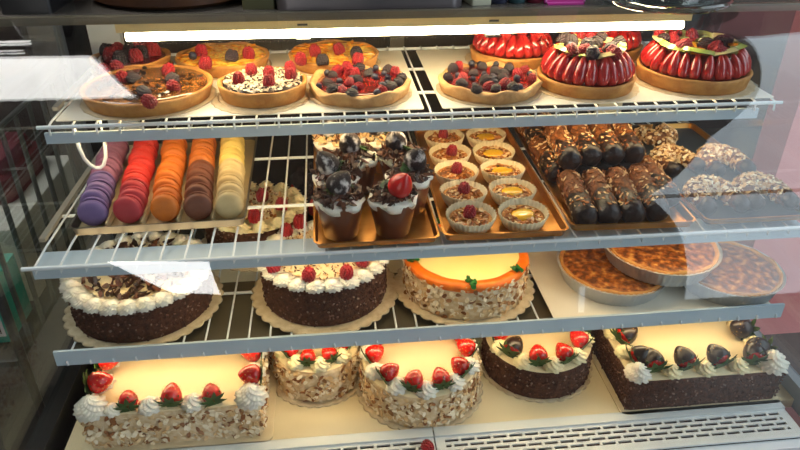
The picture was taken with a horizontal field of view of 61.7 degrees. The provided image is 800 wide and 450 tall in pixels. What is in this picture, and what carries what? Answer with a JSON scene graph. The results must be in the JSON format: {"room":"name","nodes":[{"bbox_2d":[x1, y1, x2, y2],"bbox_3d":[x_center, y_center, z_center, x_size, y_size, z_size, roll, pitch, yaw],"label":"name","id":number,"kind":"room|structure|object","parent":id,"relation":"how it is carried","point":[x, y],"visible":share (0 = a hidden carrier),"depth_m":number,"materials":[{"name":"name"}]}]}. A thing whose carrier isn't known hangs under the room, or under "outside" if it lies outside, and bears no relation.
{"room":"food shop","nodes":[
{"label":"food shop","id":0,"kind":"room"},
{"bbox_2d":[0,8,93,190],"bbox_3d":[-2.143,-1.199,2.118,1.750,2.820,0.100,-3,30,-6],"label":"wall","id":1,"kind":"structure","parent":0,"point":[29,55],"depth_m":2.53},
{"bbox_2d":[0,126,799,388],"bbox_3d":[1.001,1.042,1.203,8.000,0.100,6.200,-3,30,-6],"label":"floor","id":2,"kind":"structure","parent":0,"point":[52,336],"depth_m":2.22,"materials":[{"name":"tile"}]},
{"bbox_2d":[0,25,112,449],"bbox_3d":[-0.893,0.139,1.392,0.426,1.250,0.536,-3,30,-6],"label":"wire rack","id":3,"kind":"object","parent":2,"relation":"on","point":[21,408],"visible":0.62,"depth_m":1.29,"materials":[{"name":"grey"}]},
{"bbox_2d":[0,253,31,342],"bbox_3d":[-0.761,0.134,1.218,0.110,0.128,0.101,-3,30,-6],"label":"cardboard box","id":4,"kind":"object","parent":3,"relation":"on","point":[9,257],"visible":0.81,"depth_m":1.23,"materials":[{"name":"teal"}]},
{"bbox_2d":[0,385,54,449],"bbox_3d":[-0.896,0.581,1.648,0.400,0.012,0.530,-3,30,-6],"label":"shelf","id":5,"kind":"object","parent":3,"relation":"attached to","point":[19,418],"depth_m":1.77,"materials":[{"name":"metal"}]},
{"bbox_2d":[0,155,79,300],"bbox_3d":[-0.891,0.003,1.406,0.330,0.165,0.340,-3,30,-6],"label":"storage bin","id":6,"kind":"object","parent":3,"relation":"on","point":[7,243],"visible":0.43,"depth_m":1.34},
{"bbox_2d":[0,132,46,204],"bbox_3d":[-0.855,-0.125,1.382,0.170,0.080,0.220,-3,30,-6],"label":"folded cloth","id":7,"kind":"object","parent":6,"relation":"on","point":[7,182],"visible":0.64,"depth_m":1.37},
{"bbox_2d":[0,235,91,367],"bbox_3d":[-0.893,0.120,1.381,0.400,0.012,0.530,-3,30,-6],"label":"shelf","id":8,"kind":"object","parent":3,"relation":"attached to","point":[8,358],"depth_m":1.26,"materials":[{"name":"metal"}]},
{"bbox_2d":[0,0,799,449],"bbox_3d":[0.060,0.214,1.312,1.392,1.210,0.860,-3,30,-6],"label":"display case","id":9,"kind":"object","parent":2,"relation":"on","point":[590,420],"visible":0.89,"depth_m":1.12,"materials":[{"name":"white paint"}]},
{"bbox_2d":[0,0,71,14],"bbox_3d":[-0.577,-0.388,1.049,0.079,0.090,0.114,-3,30,-6],"label":"tin","id":10,"kind":"object","parent":9,"relation":"on","point":[8,7],"visible":1,"depth_m":1.02,"materials":[{"name":"black"}]},
{"bbox_2d":[95,0,238,10],"bbox_3d":[-0.385,-0.412,1.152,0.284,0.030,0.284,-3,30,-6],"label":"wooden board","id":11,"kind":"object","parent":9,"relation":"on","point":[148,5],"visible":1,"depth_m":1.04,"materials":[{"name":"brown wood"}]},
{"bbox_2d":[73,352,276,449],"bbox_3d":[-0.375,0.243,1.169,0.306,0.126,0.270,-3,30,-6],"label":"sheet cake","id":12,"kind":"object","parent":9,"relation":"on","point":[171,403],"visible":0.64,"depth_m":1.08,"materials":[{"name":"white food"}]},
{"bbox_2d":[242,0,275,9],"bbox_3d":[-0.231,-0.400,1.098,0.052,0.064,0.122,-3,30,-6],"label":"cardboard box","id":13,"kind":"object","parent":9,"relation":"on","point":[246,4],"visible":1,"depth_m":1.06,"materials":[{"name":"cardboard"}]},
{"bbox_2d":[271,346,360,407],"bbox_3d":[-0.150,0.231,1.218,0.182,0.102,0.181,17,34,26],"label":"round cake","id":14,"kind":"object","parent":9,"relation":"on","point":[319,377],"visible":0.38,"depth_m":1.17,"materials":[{"name":"food"}]},
{"bbox_2d":[289,438,435,449],"bbox_3d":[-0.238,0.384,1.056,0.597,0.003,0.060,-3,30,-6],"label":"vent grille","id":15,"kind":"object","parent":9,"relation":"attached to","point":[324,443],"depth_m":1.10,"materials":[{"name":"metal"}]},
{"bbox_2d":[276,0,461,10],"bbox_3d":[-0.059,-0.419,1.164,0.310,0.034,0.250,-3,30,-6],"label":"baking pan","id":16,"kind":"object","parent":9,"relation":"on","point":[287,5],"visible":1,"depth_m":1.06,"materials":[{"name":"metal"}]},
{"bbox_2d":[36,41,782,169],"bbox_3d":[0.026,-0.236,1.257,1.203,0.095,0.391,-3,30,-6],"label":"wire shelf","id":17,"kind":"object","parent":9,"relation":"attached to","point":[73,136],"visible":0.69,"depth_m":1.08,"materials":[{"name":"white metal"}]},
{"bbox_2d":[56,51,423,121],"bbox_3d":[-0.261,-0.256,1.191,0.567,0.002,0.337,-3,30,-6],"label":"sheet","id":18,"kind":"object","parent":17,"relation":"on","point":[73,112],"visible":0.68,"depth_m":1.08,"materials":[{"name":"paper"}]},
{"bbox_2d":[89,41,173,76],"bbox_3d":[-0.501,-0.315,1.244,0.150,0.045,0.150,-3,30,-6],"label":"tart","id":19,"kind":"object","parent":18,"relation":"on","point":[138,53],"visible":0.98,"depth_m":1.23,"materials":[{"name":"food"}]},
{"bbox_2d":[79,59,216,120],"bbox_3d":[-0.415,-0.230,1.101,0.217,0.043,0.220,-3,30,-6],"label":"tart","id":20,"kind":"object","parent":18,"relation":"on","point":[148,92],"visible":1,"depth_m":1.07,"materials":[{"name":"food"}]},
{"bbox_2d":[175,42,271,79],"bbox_3d":[-0.333,-0.321,1.255,0.176,0.047,0.176,-18,35,-28],"label":"tart","id":21,"kind":"object","parent":18,"relation":"on","point":[219,60],"visible":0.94,"depth_m":1.22,"materials":[{"name":"food"}]},
{"bbox_2d":[211,61,308,114],"bbox_3d":[-0.232,-0.233,1.106,0.163,0.046,0.169,-7,31,-12],"label":"tart","id":22,"kind":"object","parent":18,"relation":"on","point":[250,90],"visible":1,"depth_m":1.08,"materials":[{"name":"food"}]},
{"bbox_2d":[288,39,380,75],"bbox_3d":[-0.126,-0.326,1.266,0.176,0.046,0.191,2,30,2],"label":"tart","id":23,"kind":"object","parent":18,"relation":"on","point":[307,58],"visible":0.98,"depth_m":1.24,"materials":[{"name":"food"}]},
{"bbox_2d":[308,61,411,110],"bbox_3d":[-0.068,-0.241,1.131,0.177,0.036,0.177,-18,35,-28],"label":"tart","id":24,"kind":"object","parent":18,"relation":"on","point":[358,86],"visible":1,"depth_m":1.10,"materials":[{"name":"food"}]},
{"bbox_2d":[416,44,773,108],"bbox_3d":[0.333,-0.286,1.249,0.568,0.002,0.337,-3,30,-6],"label":"sheet","id":25,"kind":"object","parent":17,"relation":"on","point":[434,62],"visible":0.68,"depth_m":1.14,"materials":[{"name":"paper"}]},
{"bbox_2d":[436,60,542,106],"bbox_3d":[0.153,-0.251,1.150,0.183,0.036,0.183,-3,30,-6],"label":"tart","id":26,"kind":"object","parent":25,"relation":"on","point":[495,83],"visible":1,"depth_m":1.11,"materials":[{"name":"food"}]},
{"bbox_2d":[465,32,552,71],"bbox_3d":[0.218,-0.359,1.295,0.181,0.078,0.182,-14,33,-23],"label":"tart","id":27,"kind":"object","parent":25,"relation":"on","point":[525,48],"visible":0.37,"depth_m":1.24,"materials":[{"name":"food"}]},
{"bbox_2d":[537,31,638,102],"bbox_3d":[0.325,-0.283,1.159,0.186,0.084,0.186,-14,33,-23],"label":"tart","id":28,"kind":"object","parent":25,"relation":"on","point":[580,66],"visible":1,"depth_m":1.11,"materials":[{"name":"food"}]},
{"bbox_2d":[559,30,642,64],"bbox_3d":[0.397,-0.381,1.327,0.186,0.087,0.186,8,31,12],"label":"tart","id":29,"kind":"object","parent":25,"relation":"on","point":[633,38],"visible":0.09,"depth_m":1.28,"materials":[{"name":"food"}]},
{"bbox_2d":[635,28,755,99],"bbox_3d":[0.525,-0.299,1.191,0.218,0.082,0.216,-3,30,-6],"label":"tart","id":30,"kind":"object","parent":25,"relation":"on","point":[690,63],"visible":1,"depth_m":1.14,"materials":[{"name":"food"}]},
{"bbox_2d":[21,104,799,279],"bbox_3d":[0.036,-0.096,1.245,1.209,0.030,0.556,-3,30,-6],"label":"wire shelf","id":31,"kind":"object","parent":9,"relation":"attached to","point":[213,256],"visible":0.62,"depth_m":1.02,"materials":[{"name":"white metal"}]},
{"bbox_2d":[69,136,257,234],"bbox_3d":[-0.390,-0.083,1.171,0.263,0.016,0.353,-3,30,-6],"label":"tray","id":32,"kind":"object","parent":31,"relation":"on","point":[147,222],"visible":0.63,"depth_m":1.05,"materials":[{"name":"beige"}]},
{"bbox_2d":[77,197,108,225],"bbox_3d":[-0.472,-0.021,1.032,0.044,0.045,0.027,-5,31,-10],"label":"macaron","id":33,"kind":"object","parent":32,"relation":"on","point":[92,211],"visible":1,"depth_m":1.02,"materials":[{"name":"purple food"}]},
{"bbox_2d":[80,187,110,207],"bbox_3d":[-0.480,-0.038,1.058,0.045,0.046,0.029,0,30,-1],"label":"macaron","id":34,"kind":"object","parent":32,"relation":"on","point":[98,192],"visible":0.51,"depth_m":1.04,"materials":[{"name":"purple food"}]},
{"bbox_2d":[85,179,114,201],"bbox_3d":[-0.486,-0.052,1.085,0.045,0.045,0.027,-1,30,-3],"label":"macaron","id":35,"kind":"object","parent":32,"relation":"on","point":[101,183],"visible":0.49,"depth_m":1.07,"materials":[{"name":"purple food"}]},
{"bbox_2d":[87,171,115,188],"bbox_3d":[-0.495,-0.068,1.110,0.045,0.045,0.028,-7,31,-12],"label":"macaron","id":36,"kind":"object","parent":32,"relation":"on","point":[105,175],"visible":0.49,"depth_m":1.10,"materials":[{"name":"purple food"}]},
{"bbox_2d":[113,194,143,222],"bbox_3d":[-0.420,-0.025,1.036,0.044,0.046,0.030,0,30,-1],"label":"macaron","id":37,"kind":"object","parent":32,"relation":"on","point":[128,208],"visible":1,"depth_m":1.02,"materials":[{"name":"pink food"}]},
{"bbox_2d":[118,186,147,209],"bbox_3d":[-0.423,-0.040,1.062,0.044,0.045,0.028,-7,31,-13],"label":"macaron","id":38,"kind":"object","parent":32,"relation":"on","point":[139,192],"visible":0.54,"depth_m":1.05,"materials":[{"name":"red food"}]},
{"bbox_2d":[120,177,149,196],"bbox_3d":[-0.431,-0.055,1.088,0.045,0.045,0.028,0,30,0],"label":"macaron","id":39,"kind":"object","parent":32,"relation":"on","point":[138,182],"visible":0.42,"depth_m":1.08,"materials":[{"name":"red food"}]},
{"bbox_2d":[121,170,149,186],"bbox_3d":[-0.440,-0.069,1.115,0.044,0.045,0.027,-5,32,-10],"label":"macaron","id":40,"kind":"object","parent":32,"relation":"on","point":[133,173],"visible":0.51,"depth_m":1.10,"materials":[{"name":"red food"}]},
{"bbox_2d":[124,162,151,180],"bbox_3d":[-0.446,-0.084,1.140,0.045,0.045,0.027,-1,30,-3],"label":"macaron","id":41,"kind":"object","parent":32,"relation":"on","point":[139,166],"visible":0.45,"depth_m":1.13,"materials":[{"name":"red food"}]},
{"bbox_2d":[128,155,155,176],"bbox_3d":[-0.450,-0.100,1.167,0.045,0.045,0.027,-7,31,-13],"label":"macaron","id":42,"kind":"object","parent":32,"relation":"on","point":[148,161],"visible":0.48,"depth_m":1.16,"materials":[{"name":"red food"}]},
{"bbox_2d":[150,192,180,220],"bbox_3d":[-0.365,-0.028,1.042,0.045,0.046,0.030,-1,30,-2],"label":"macaron","id":43,"kind":"object","parent":32,"relation":"on","point":[165,206],"visible":1,"depth_m":1.03,"materials":[{"name":"orange food"}]},
{"bbox_2d":[152,176,181,193],"bbox_3d":[-0.380,-0.057,1.093,0.045,0.045,0.028,-1,30,-2],"label":"macaron","id":44,"kind":"object","parent":32,"relation":"on","point":[164,180],"visible":0.41,"depth_m":1.08,"materials":[{"name":"orange food"}]},
{"bbox_2d":[153,184,182,204],"bbox_3d":[-0.370,-0.042,1.068,0.045,0.045,0.028,-1,30,-2],"label":"macaron","id":45,"kind":"object","parent":32,"relation":"on","point":[168,188],"visible":0.47,"depth_m":1.06,"materials":[{"name":"orange food"}]},
{"bbox_2d":[154,168,182,186],"bbox_3d":[-0.387,-0.073,1.119,0.044,0.046,0.029,1,30,1],"label":"macaron","id":46,"kind":"object","parent":32,"relation":"on","point":[171,172],"visible":0.53,"depth_m":1.11,"materials":[{"name":"orange food"}]},
{"bbox_2d":[184,191,212,219],"bbox_3d":[-0.315,-0.030,1.047,0.044,0.046,0.029,-7,31,-13],"label":"macaron","id":47,"kind":"object","parent":32,"relation":"on","point":[198,205],"visible":1,"depth_m":1.03,"materials":[{"name":"brown food"}]},
{"bbox_2d":[184,182,212,200],"bbox_3d":[-0.322,-0.046,1.073,0.044,0.046,0.030,0,30,0],"label":"macaron","id":48,"kind":"object","parent":32,"relation":"on","point":[197,186],"visible":0.46,"depth_m":1.06,"materials":[{"name":"brown food"}]},
{"bbox_2d":[185,174,213,190],"bbox_3d":[-0.329,-0.061,1.099,0.044,0.046,0.030,1,30,0],"label":"macaron","id":49,"kind":"object","parent":32,"relation":"on","point":[202,178],"visible":0.45,"depth_m":1.09,"materials":[{"name":"brown food"}]},
{"bbox_2d":[215,190,243,218],"bbox_3d":[-0.268,-0.033,1.051,0.044,0.046,0.029,-7,31,-13],"label":"macaron","id":50,"kind":"object","parent":32,"relation":"on","point":[228,203],"visible":1,"depth_m":1.04,"materials":[{"name":"beige food"}]},
{"bbox_2d":[216,181,244,200],"bbox_3d":[-0.273,-0.048,1.078,0.045,0.046,0.030,-5,31,-10],"label":"macaron","id":51,"kind":"object","parent":32,"relation":"on","point":[228,185],"visible":0.44,"depth_m":1.06,"materials":[{"name":"beige food"}]},
{"bbox_2d":[313,141,439,247],"bbox_3d":[-0.053,-0.064,1.146,0.188,0.011,0.366,-3,30,-6],"label":"baking tray","id":52,"kind":"object","parent":31,"relation":"on","point":[423,229],"visible":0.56,"depth_m":1.02,"materials":[{"name":"gold metal"}]},
{"bbox_2d":[311,114,342,152],"bbox_3d":[-0.115,-0.147,1.187,0.080,0.109,0.083,-5,31,-9],"label":"dessert cup","id":53,"kind":"object","parent":52,"relation":"on","point":[322,142],"visible":0.39,"depth_m":1.16,"materials":[{"name":"white"}]},
{"bbox_2d":[309,151,361,187],"bbox_3d":[-0.099,-0.071,1.058,0.081,0.106,0.081,-24,38,-36],"label":"dessert cup","id":54,"kind":"object","parent":52,"relation":"on","point":[327,163],"visible":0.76,"depth_m":1.03,"materials":[{"name":"food"}]},
{"bbox_2d":[311,171,365,241],"bbox_3d":[-0.091,-0.032,0.994,0.078,0.104,0.080,8,31,13],"label":"dessert cup","id":55,"kind":"object","parent":52,"relation":"on","point":[338,202],"visible":1,"depth_m":0.97,"materials":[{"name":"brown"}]},
{"bbox_2d":[332,133,377,193],"bbox_3d":[-0.072,-0.108,1.121,0.076,0.108,0.079,-25,39,-37],"label":"dessert cup","id":56,"kind":"object","parent":52,"relation":"on","point":[351,148],"visible":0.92,"depth_m":1.10,"materials":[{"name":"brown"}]},
{"bbox_2d":[358,165,375,193],"bbox_3d":[-0.073,-0.087,1.134,0.072,0.058,0.072,-5,31,-9],"label":"cup","id":57,"kind":"object","parent":56,"relation":"on","point":[368,171],"depth_m":1.11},
{"bbox_2d":[356,113,388,173],"bbox_3d":[-0.039,-0.151,1.194,0.082,0.109,0.078,1,30,2],"label":"dessert cup","id":58,"kind":"object","parent":52,"relation":"on","point":[374,139],"visible":0.38,"depth_m":1.16,"materials":[{"name":"white"}]},
{"bbox_2d":[370,148,382,173],"bbox_3d":[-0.039,-0.129,1.206,0.072,0.058,0.072,1,30,2],"label":"cup","id":59,"kind":"object","parent":58,"relation":"on","point":[378,167],"depth_m":1.19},
{"bbox_2d":[367,173,417,238],"bbox_3d":[-0.011,-0.037,1.000,0.077,0.107,0.076,0,30,-1],"label":"dessert cup","id":60,"kind":"object","parent":52,"relation":"on","point":[392,202],"visible":1,"depth_m":0.98,"materials":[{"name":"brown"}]},
{"bbox_2d":[376,131,426,179],"bbox_3d":[-0.001,-0.112,1.129,0.079,0.107,0.078,26,39,37],"label":"dessert cup","id":61,"kind":"object","parent":52,"relation":"on","point":[396,145],"visible":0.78,"depth_m":1.10,"materials":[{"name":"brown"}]},
{"bbox_2d":[384,148,433,215],"bbox_3d":[0.016,-0.073,1.062,0.079,0.108,0.084,6,31,10],"label":"dessert cup","id":62,"kind":"object","parent":52,"relation":"on","point":[413,163],"visible":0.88,"depth_m":1.04,"materials":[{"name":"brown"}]},
{"bbox_2d":[414,127,568,240],"bbox_3d":[0.141,-0.092,1.195,0.193,0.013,0.436,-2,30,-5],"label":"baking tray","id":63,"kind":"object","parent":31,"relation":"on","point":[555,225],"visible":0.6,"depth_m":1.10,"materials":[{"name":"gold metal"}]},
{"bbox_2d":[424,129,464,148],"bbox_3d":[0.086,-0.169,1.300,0.079,0.037,0.079,-11,32,-18],"label":"tartlet","id":64,"kind":"object","parent":63,"relation":"on","point":[432,137],"visible":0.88,"depth_m":1.29,"materials":[{"name":"food"}]},
{"bbox_2d":[428,143,470,165],"bbox_3d":[0.091,-0.130,1.233,0.079,0.037,0.079,-11,32,-19],"label":"tartlet","id":65,"kind":"object","parent":63,"relation":"on","point":[439,153],"visible":0.88,"depth_m":1.23,"materials":[{"name":"food"}]},
{"bbox_2d":[434,160,478,184],"bbox_3d":[0.098,-0.091,1.166,0.079,0.037,0.079,19,35,29],"label":"tartlet","id":66,"kind":"object","parent":63,"relation":"on","point":[450,170],"visible":0.95,"depth_m":1.16,"materials":[{"name":"food"}]},
{"bbox_2d":[439,180,487,205],"bbox_3d":[0.104,-0.053,1.100,0.079,0.038,0.079,12,32,19],"label":"tartlet","id":67,"kind":"object","parent":63,"relation":"on","point":[452,192],"visible":0.94,"depth_m":1.09,"materials":[{"name":"food"}]},
{"bbox_2d":[445,200,496,233],"bbox_3d":[0.109,-0.013,1.032,0.079,0.037,0.079,2,30,3],"label":"tartlet","id":68,"kind":"object","parent":63,"relation":"on","point":[464,217],"visible":0.99,"depth_m":1.02,"materials":[{"name":"food"}]},
{"bbox_2d":[466,128,505,146],"bbox_3d":[0.167,-0.168,1.310,0.079,0.026,0.079,12,32,20],"label":"tartlet","id":69,"kind":"object","parent":63,"relation":"on","point":[475,136],"visible":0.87,"depth_m":1.31,"materials":[{"name":"food"}]},
{"bbox_2d":[472,141,515,164],"bbox_3d":[0.173,-0.129,1.242,0.079,0.027,0.079,14,33,22],"label":"tartlet","id":70,"kind":"object","parent":63,"relation":"on","point":[488,150],"visible":0.9,"depth_m":1.24,"materials":[{"name":"food"}]},
{"bbox_2d":[480,159,525,183],"bbox_3d":[0.179,-0.091,1.177,0.079,0.027,0.079,-7,31,-13],"label":"tartlet","id":71,"kind":"object","parent":63,"relation":"on","point":[491,170],"visible":0.91,"depth_m":1.17,"materials":[{"name":"food"}]},
{"bbox_2d":[489,178,536,204],"bbox_3d":[0.185,-0.051,1.110,0.079,0.026,0.079,10,32,16],"label":"tartlet","id":72,"kind":"object","parent":63,"relation":"on","point":[503,189],"visible":0.88,"depth_m":1.11,"materials":[{"name":"food"}]},
{"bbox_2d":[498,198,548,231],"bbox_3d":[0.191,-0.012,1.041,0.079,0.027,0.079,15,33,24],"label":"tartlet","id":73,"kind":"object","parent":63,"relation":"on","point":[519,214],"visible":1,"depth_m":1.03,"materials":[{"name":"food"}]},
{"bbox_2d":[514,125,695,230],"bbox_3d":[0.346,-0.102,1.214,0.201,0.013,0.418,-2,30,-4],"label":"baking tray","id":74,"kind":"object","parent":31,"relation":"on","point":[679,216],"visible":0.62,"depth_m":1.06,"materials":[{"name":"gold metal"}]},
{"bbox_2d":[516,113,546,145],"bbox_3d":[0.259,-0.181,1.317,0.044,0.044,0.140,-2,30,-5],"label":"roll","id":75,"kind":"object","parent":74,"relation":"on","point":[527,133],"visible":0.44,"depth_m":1.29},
{"bbox_2d":[527,134,563,183],"bbox_3d":[0.267,-0.121,1.214,0.044,0.043,0.141,-3,30,-6],"label":"roll","id":76,"kind":"object","parent":74,"relation":"on","point":[539,148],"visible":0.8,"depth_m":1.19,"materials":[{"name":"food"}]},
{"bbox_2d":[543,125,582,169],"bbox_3d":[0.286,-0.141,1.181,0.044,0.043,0.140,0,30,-1],"label":"roll","id":77,"kind":"object","parent":76,"relation":"on","point":[567,155],"visible":0.94,"depth_m":1.14,"materials":[{"name":"food"}]},
{"bbox_2d":[556,169,597,223],"bbox_3d":[0.286,-0.045,1.085,0.044,0.046,0.140,0,30,0],"label":"eclair","id":78,"kind":"object","parent":74,"relation":"on","point":[579,203],"visible":1,"depth_m":1.05,"materials":[{"name":"food"}]},
{"bbox_2d":[575,165,591,178],"bbox_3d":[0.307,-0.122,1.218,0.043,0.044,0.140,-3,30,-6],"label":"roll","id":79,"kind":"object","parent":74,"relation":"on","point":[580,168],"visible":0.07,"depth_m":1.15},
{"bbox_2d":[567,124,601,166],"bbox_3d":[0.327,-0.149,1.196,0.044,0.045,0.140,1,30,1],"label":"roll","id":80,"kind":"object","parent":79,"relation":"on","point":[591,152],"visible":0.68,"depth_m":1.15,"materials":[{"name":"food"}]},
{"bbox_2d":[581,167,621,223],"bbox_3d":[0.326,-0.048,1.088,0.043,0.045,0.140,1,30,2],"label":"roll","id":81,"kind":"object","parent":74,"relation":"on","point":[594,179],"visible":0.87,"depth_m":1.06,"materials":[{"name":"food"}]},
{"bbox_2d":[594,158,611,173],"bbox_3d":[0.347,-0.125,1.223,0.044,0.045,0.140,-3,30,-6],"label":"roll","id":82,"kind":"object","parent":74,"relation":"on","point":[601,165],"visible":0.06,"depth_m":1.16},
{"bbox_2d":[587,124,625,165],"bbox_3d":[0.367,-0.152,1.201,0.043,0.045,0.140,1,30,2],"label":"roll","id":83,"kind":"object","parent":82,"relation":"on","point":[613,153],"visible":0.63,"depth_m":1.15,"materials":[{"name":"food"}]},
{"bbox_2d":[612,159,631,170],"bbox_3d":[0.386,-0.130,1.230,0.043,0.043,0.141,-3,30,-6],"label":"roll","id":84,"kind":"object","parent":74,"relation":"on","point":[622,163],"visible":0.04,"depth_m":1.17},
{"bbox_2d":[609,123,645,163],"bbox_3d":[0.406,-0.154,1.208,0.043,0.045,0.141,1,30,2],"label":"roll","id":85,"kind":"object","parent":84,"relation":"on","point":[634,149],"visible":0.63,"depth_m":1.16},
{"bbox_2d":[604,166,645,222],"bbox_3d":[0.365,-0.051,1.095,0.044,0.046,0.140,1,30,1],"label":"roll","id":86,"kind":"object","parent":74,"relation":"on","point":[629,202],"visible":0.84,"depth_m":1.06,"materials":[{"name":"food"}]},
{"bbox_2d":[627,162,669,221],"bbox_3d":[0.407,-0.054,1.102,0.044,0.045,0.140,2,30,2],"label":"roll","id":87,"kind":"object","parent":74,"relation":"on","point":[653,200],"visible":0.83,"depth_m":1.07,"materials":[{"name":"food"}]},
{"bbox_2d":[637,153,680,207],"bbox_3d":[0.434,-0.076,1.139,0.043,0.044,0.140,0,30,-1],"label":"roll","id":88,"kind":"object","parent":74,"relation":"on","point":[667,187],"visible":0.64,"depth_m":1.09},
{"bbox_2d":[631,123,799,223],"bbox_3d":[0.546,-0.106,1.225,0.180,0.011,0.397,-3,30,-6],"label":"baking tray","id":89,"kind":"object","parent":31,"relation":"on","point":[692,137],"visible":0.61,"depth_m":1.12,"materials":[{"name":"gold metal"}]},
{"bbox_2d":[632,122,678,145],"bbox_3d":[0.510,-0.183,1.331,0.082,0.033,0.086,-8,31,-13],"label":"pastry","id":90,"kind":"object","parent":89,"relation":"on","point":[660,133],"visible":0.94,"depth_m":1.31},
{"bbox_2d":[649,143,705,177],"bbox_3d":[0.501,-0.122,1.225,0.089,0.034,0.089,-10,32,-18],"label":"pastry","id":91,"kind":"object","parent":89,"relation":"on","point":[668,156],"visible":0.95,"depth_m":1.21,"materials":[{"name":"food"}]},
{"bbox_2d":[682,174,751,215],"bbox_3d":[0.517,-0.054,1.106,0.094,0.036,0.095,-4,30,-8],"label":"pastry","id":92,"kind":"object","parent":89,"relation":"on","point":[700,191],"visible":1,"depth_m":1.09,"materials":[{"name":"food"}]},
{"bbox_2d":[696,143,756,177],"bbox_3d":[0.588,-0.122,1.223,0.094,0.036,0.094,-4,30,-8],"label":"pastry","id":93,"kind":"object","parent":89,"relation":"on","point":[715,155],"visible":0.92,"depth_m":1.21,"materials":[{"name":"food"}]},
{"bbox_2d":[732,171,799,210],"bbox_3d":[0.603,-0.060,1.118,0.094,0.036,0.096,-3,30,-6],"label":"pastry","id":94,"kind":"object","parent":89,"relation":"on","point":[756,184],"visible":0.92,"depth_m":1.10,"materials":[{"name":"food"}]},
{"bbox_2d":[53,180,784,365],"bbox_3d":[0.034,0.051,1.333,1.203,0.048,0.550,-3,30,-6],"label":"wire shelf","id":95,"kind":"object","parent":9,"relation":"attached to","point":[235,327],"visible":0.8,"depth_m":1.11,"materials":[{"name":"white metal"}]},
{"bbox_2d":[59,231,223,347],"bbox_3d":[-0.443,0.097,1.147,0.267,0.084,0.266,17,34,26],"label":"round cake","id":96,"kind":"object","parent":95,"relation":"on","point":[147,308],"visible":0.64,"depth_m":1.08,"materials":[{"name":"food"}]},
{"bbox_2d":[201,180,308,271],"bbox_3d":[-0.282,-0.018,1.319,0.232,0.111,0.231,0,30,-1],"label":"round cake","id":97,"kind":"object","parent":95,"relation":"on","point":[272,217],"visible":0.51,"depth_m":1.26,"materials":[{"name":"food"}]},
{"bbox_2d":[290,161,313,220],"bbox_3d":[-0.150,-0.079,1.453,0.181,0.084,0.180,20,36,30],"label":"cake","id":98,"kind":"object","parent":95,"relation":"on","point":[297,179],"visible":0.29,"depth_m":1.41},
{"bbox_2d":[250,220,397,334],"bbox_3d":[-0.133,0.069,1.175,0.265,0.108,0.264,0,30,-1],"label":"round cake","id":99,"kind":"object","parent":95,"relation":"on","point":[346,296],"visible":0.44,"depth_m":1.11,"materials":[{"name":"food"}]},
{"bbox_2d":[394,218,534,324],"bbox_3d":[0.116,0.070,1.198,0.255,0.088,0.256,-21,36,-32],"label":"round cake","id":100,"kind":"object","parent":95,"relation":"on","point":[491,287],"visible":0.58,"depth_m":1.13,"materials":[{"name":"food"}]},
{"bbox_2d":[527,195,770,317],"bbox_3d":[0.430,0.041,1.336,0.390,0.002,0.446,-3,30,-6],"label":"sheet","id":101,"kind":"object","parent":95,"relation":"on","point":[561,300],"visible":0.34,"depth_m":1.18,"materials":[{"name":"paper"}]},
{"bbox_2d":[557,248,665,306],"bbox_3d":[0.388,0.082,1.225,0.202,0.038,0.202,-22,37,-33],"label":"quiche","id":102,"kind":"object","parent":101,"relation":"on","point":[589,272],"visible":0.62,"depth_m":1.17,"materials":[{"name":"brown food"}]},
{"bbox_2d":[604,242,722,286],"bbox_3d":[0.469,0.045,1.216,0.209,0.038,0.209,13,33,21],"label":"quiche","id":103,"kind":"object","parent":102,"relation":"on","point":[671,265],"visible":0.5,"depth_m":1.16,"materials":[{"name":"brown food"}]},
{"bbox_2d":[684,241,785,306],"bbox_3d":[0.593,0.086,1.219,0.190,0.039,0.190,23,37,34],"label":"pie","id":104,"kind":"object","parent":101,"relation":"on","point":[745,275],"visible":0.55,"depth_m":1.18,"materials":[{"name":"brown food"}]},
{"bbox_2d":[356,338,482,431],"bbox_3d":[0.035,0.246,1.190,0.231,0.106,0.232,20,36,30],"label":"round cake","id":105,"kind":"object","parent":9,"relation":"on","point":[423,384],"visible":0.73,"depth_m":1.13,"materials":[{"name":"food"}]},
{"bbox_2d":[478,330,594,402],"bbox_3d":[0.255,0.216,1.244,0.215,0.102,0.214,-18,35,-28],"label":"round cake","id":106,"kind":"object","parent":9,"relation":"on","point":[546,367],"visible":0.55,"depth_m":1.18,"materials":[{"name":"food"}]},
{"bbox_2d":[435,409,799,449],"bbox_3d":[0.368,0.353,1.115,0.618,0.003,0.060,-3,30,-6],"label":"vent grille","id":107,"kind":"object","parent":9,"relation":"attached to","point":[695,429],"depth_m":1.12,"materials":[{"name":"metal"}]},
{"bbox_2d":[601,0,733,14],"bbox_3d":[0.435,-0.387,1.112,0.220,0.034,0.220,-3,30,-6],"label":"platter","id":108,"kind":"object","parent":9,"relation":"on","point":[615,4],"visible":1,"depth_m":1.06,"materials":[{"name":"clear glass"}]},
{"bbox_2d":[589,319,789,414],"bbox_3d":[0.515,0.208,1.254,0.298,0.107,0.272,-3,30,-6],"label":"sheet cake","id":109,"kind":"object","parent":9,"relation":"on","point":[675,366],"visible":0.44,"depth_m":1.16,"materials":[{"name":"brown food"}]},
{"bbox_2d":[413,180,430,215],"bbox_3d":[0.014,-0.051,1.073,0.072,0.058,0.072,6,31,10],"label":"cup","id":110,"kind":"object","parent":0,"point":[422,186],"depth_m":1.05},
{"bbox_2d":[62,11,795,151],"bbox_3d":[0.677,-1.746,3.090,8.000,2.820,0.100,-3,30,-6],"label":"wall","id":111,"kind":"structure","parent":0,"point":[765,33],"depth_m":3.61,"materials":[{"name":"paint"}]},
{"bbox_2d":[734,11,799,334],"bbox_3d":[1.377,-0.886,1.618,0.580,2.820,0.120,-3,30,-6],"label":"wall","id":112,"kind":"structure","parent":0,"point":[777,151],"depth_m":1.96,"materials":[{"name":"paint"}]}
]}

